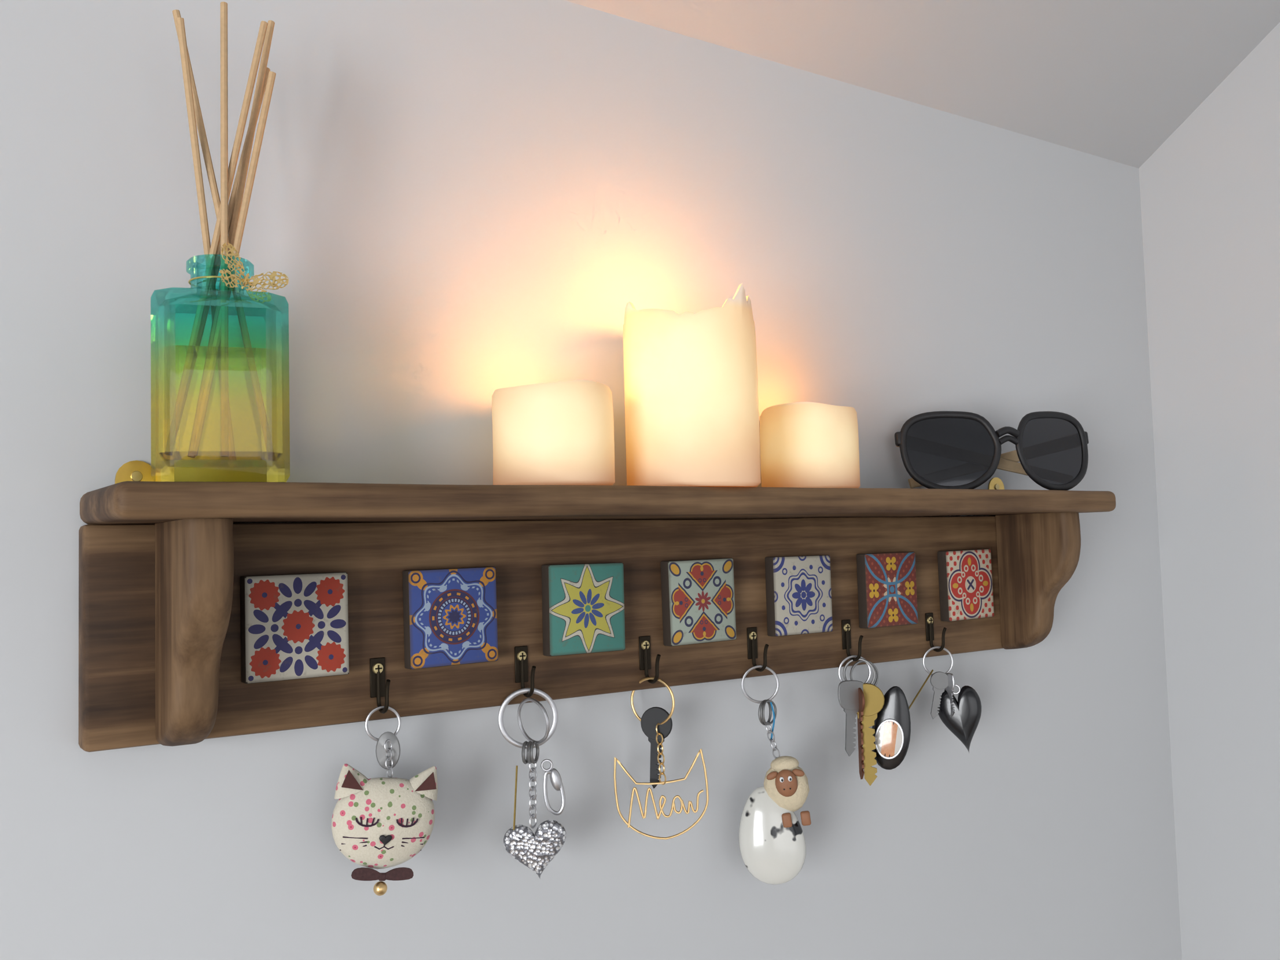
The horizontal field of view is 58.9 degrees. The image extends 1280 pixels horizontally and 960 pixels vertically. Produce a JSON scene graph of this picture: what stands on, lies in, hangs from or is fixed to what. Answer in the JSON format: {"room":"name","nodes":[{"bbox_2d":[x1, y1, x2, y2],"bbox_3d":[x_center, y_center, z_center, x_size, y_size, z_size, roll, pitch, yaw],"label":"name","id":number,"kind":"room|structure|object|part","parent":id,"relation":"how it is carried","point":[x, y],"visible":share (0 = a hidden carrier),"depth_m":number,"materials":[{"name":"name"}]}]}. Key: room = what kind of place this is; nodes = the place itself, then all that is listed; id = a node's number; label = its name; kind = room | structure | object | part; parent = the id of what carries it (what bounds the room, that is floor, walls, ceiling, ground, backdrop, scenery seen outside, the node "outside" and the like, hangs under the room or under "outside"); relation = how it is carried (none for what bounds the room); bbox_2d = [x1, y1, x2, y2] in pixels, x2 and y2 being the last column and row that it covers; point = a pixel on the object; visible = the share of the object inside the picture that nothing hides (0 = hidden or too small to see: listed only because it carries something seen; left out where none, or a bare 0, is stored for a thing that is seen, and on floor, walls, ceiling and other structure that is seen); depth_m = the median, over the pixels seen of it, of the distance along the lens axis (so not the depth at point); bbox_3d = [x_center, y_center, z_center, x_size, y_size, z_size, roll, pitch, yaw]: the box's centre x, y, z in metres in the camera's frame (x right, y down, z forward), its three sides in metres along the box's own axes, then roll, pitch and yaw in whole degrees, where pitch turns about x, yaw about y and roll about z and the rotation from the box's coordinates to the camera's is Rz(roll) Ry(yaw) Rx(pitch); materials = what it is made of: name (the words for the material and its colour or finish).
{"room":"home entryway","nodes":[
{"label":"home entryway","id":0,"kind":"room"},
{"bbox_2d":[0,0,1182,959],"bbox_3d":[-0.876,0.612,0.234,3.640,1.977,0.100,1,-4,-35],"label":"wall","id":1,"kind":"structure","parent":0,"point":[458,202],"depth_m":0.79,"materials":[{"name":"paint"}]},
{"bbox_2d":[78,460,1116,752],"bbox_3d":[0.056,0.068,0.795,0.800,0.156,0.109,1,-4,-35],"label":"shelf","id":2,"kind":"object","parent":1,"relation":"attached to","point":[208,610],"visible":1,"depth_m":0.72,"materials":[{"name":"brown wood"}]},
{"bbox_3d":[-0.281,0.013,0.632,0.022,0.048,0.001,1,-4,-35],"label":"hanger plate","id":3,"kind":"part","parent":2,"relation":"part of","materials":[{"name":"gold metal"}]},
{"bbox_2d":[150,1,289,482],"bbox_3d":[-0.227,-0.130,0.613,0.067,0.268,0.067,0,-4,-21],"label":"reed diffuser","id":4,"kind":"object","parent":2,"relation":"on","point":[168,398],"visible":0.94,"depth_m":0.61,"materials":[{"name":"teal glass"}]},
{"bbox_3d":[-0.158,0.119,0.684,0.010,0.024,0.001,1,-4,-35],"label":"hook plate","id":5,"kind":"part","parent":2,"relation":"part of","materials":[{"name":"brown metal"}]},
{"bbox_2d":[331,705,438,895],"bbox_3d":[-0.149,0.187,0.666,0.061,0.107,0.026,-1,-3,-13],"label":"keychain","id":6,"kind":"object","parent":2,"relation":"hanging from","point":[379,823],"visible":1,"depth_m":0.66,"materials":[{"name":"ceramic"}]},
{"bbox_3d":[-0.148,0.165,0.670,0.005,0.023,0.006,1,-4,-35],"label":"cat chain","id":7,"kind":"part","parent":6,"relation":"part of","materials":[{"name":"metal"}]},
{"bbox_3d":[-0.077,0.120,0.740,0.010,0.024,0.001,1,-4,-35],"label":"hook plate","id":8,"kind":"part","parent":2,"relation":"part of","materials":[{"name":"brown metal"}]},
{"bbox_2d":[497,687,565,878],"bbox_3d":[-0.069,0.194,0.727,0.042,0.120,0.021,-2,-3,4],"label":"keychain","id":9,"kind":"object","parent":2,"relation":"hanging from","point":[536,851],"visible":1,"depth_m":0.72,"materials":[{"name":"metal"}]},
{"bbox_3d":[-0.068,0.200,0.723,0.009,0.043,0.008,1,-4,-35],"label":"heart chain","id":10,"kind":"part","parent":9,"relation":"part of","materials":[{"name":"metal"}]},
{"bbox_2d":[491,379,615,486],"bbox_3d":[-0.055,-0.027,0.721,0.077,0.065,0.077,1,-4,-35],"label":"pillar candle","id":11,"kind":"object","parent":2,"relation":"on","point":[559,433],"visible":0.92,"depth_m":0.69,"materials":[{"name":"wax"}]},
{"bbox_3d":[0.004,0.121,0.796,0.010,0.024,0.001,1,-4,-35],"label":"hook plate","id":12,"kind":"part","parent":2,"relation":"part of","materials":[{"name":"brown metal"}]},
{"bbox_2d":[613,676,708,839],"bbox_3d":[0.014,0.191,0.785,0.065,0.110,0.017,-2,-3,0],"label":"keychain","id":13,"kind":"object","parent":2,"relation":"hanging from","point":[656,723],"visible":1,"depth_m":0.78,"materials":[{"name":"gold metal"}]},
{"bbox_3d":[0.014,0.188,0.780,0.006,0.042,0.009,1,-4,-35],"label":"gold chain","id":14,"kind":"part","parent":13,"relation":"part of","materials":[{"name":"gold metal"}]},
{"bbox_2d":[623,282,760,487],"bbox_3d":[0.035,-0.061,0.776,0.091,0.135,0.091,1,-4,-35],"label":"pillar candle","id":15,"kind":"object","parent":2,"relation":"on","point":[691,400],"visible":0.95,"depth_m":0.74,"materials":[{"name":"wax"}]},
{"bbox_3d":[0.084,0.122,0.852,0.010,0.024,0.001,1,-4,-35],"label":"hook plate","id":16,"kind":"part","parent":2,"relation":"part of","materials":[{"name":"brown metal"}]},
{"bbox_2d":[738,664,811,884],"bbox_3d":[0.099,0.215,0.832,0.053,0.157,0.027,-3,-4,19],"label":"keychain","id":17,"kind":"object","parent":2,"relation":"hanging from","point":[772,842],"visible":1,"depth_m":0.82,"materials":[{"name":"ceramic"}]},
{"bbox_3d":[0.098,0.192,0.836,0.007,0.027,0.011,1,-4,-35],"label":"sheep chain","id":18,"kind":"part","parent":17,"relation":"part of","materials":[{"name":"metal"}]},
{"bbox_3d":[0.098,0.179,0.842,0.004,0.030,0.002,1,-4,-35],"label":"blue cord","id":19,"kind":"part","parent":17,"relation":"part of","materials":[{"name":"blue fabric"}]},
{"bbox_2d":[759,401,860,488],"bbox_3d":[0.129,-0.023,0.863,0.074,0.065,0.074,1,-4,-35],"label":"pillar candle","id":20,"kind":"object","parent":2,"relation":"on","point":[805,444],"visible":0.92,"depth_m":0.83,"materials":[{"name":"wax"}]},
{"bbox_3d":[0.165,0.124,0.907,0.010,0.024,0.001,1,-4,-35],"label":"hook plate","id":21,"kind":"part","parent":2,"relation":"part of","materials":[{"name":"brown metal"}]},
{"bbox_2d":[837,655,910,785],"bbox_3d":[0.184,0.190,0.897,0.060,0.102,0.023,-1,-4,-15],"label":"keys","id":22,"kind":"object","parent":2,"relation":"hanging from","point":[888,739],"visible":1,"depth_m":0.90,"materials":[{"name":"metal"}]},
{"bbox_2d":[876,721,902,756],"bbox_3d":[0.198,0.206,0.900,0.021,0.030,0.001,7,-1,17],"label":"mirror","id":23,"kind":"object","parent":22,"relation":"attached to","point":[889,736],"depth_m":0.90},
{"bbox_3d":[0.246,0.125,0.963,0.010,0.024,0.001,1,-4,-35],"label":"hook plate","id":24,"kind":"part","parent":2,"relation":"part of","materials":[{"name":"brown metal"}]},
{"bbox_2d":[908,646,981,752],"bbox_3d":[0.240,0.184,0.941,0.087,0.090,0.027,0,-4,-21],"label":"keychain","id":25,"kind":"object","parent":2,"relation":"hanging from","point":[962,717],"visible":1,"depth_m":0.95,"materials":[{"name":"metal"}]},
{"bbox_2d":[894,410,1088,490],"bbox_3d":[0.309,-0.024,0.976,0.186,0.071,0.036,-1,-4,-14],"label":"sunglasses","id":26,"kind":"object","parent":2,"relation":"on","point":[941,449],"visible":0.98,"depth_m":0.96,"materials":[{"name":"black plastic"}]},
{"bbox_3d":[0.332,0.021,1.055,0.022,0.048,0.001,1,-4,-35],"label":"hanger plate","id":27,"kind":"part","parent":2,"relation":"part of","materials":[{"name":"gold metal"}]},
{"bbox_2d":[564,0,1279,168],"bbox_3d":[0.035,-1.597,-1.041,3.640,2.380,3.590,1,-4,-35],"label":"ceiling","id":28,"kind":"structure","parent":0,"point":[1111,80],"depth_m":1.03,"materials":[{"name":"paint"}]},
{"bbox_2d":[1138,21,1279,959],"bbox_3d":[1.485,-0.650,-0.043,0.100,4.335,3.400,1,-4,-35],"label":"wall","id":29,"kind":"structure","parent":0,"point":[1210,192],"depth_m":1.15,"materials":[{"name":"paint"}]}
]}

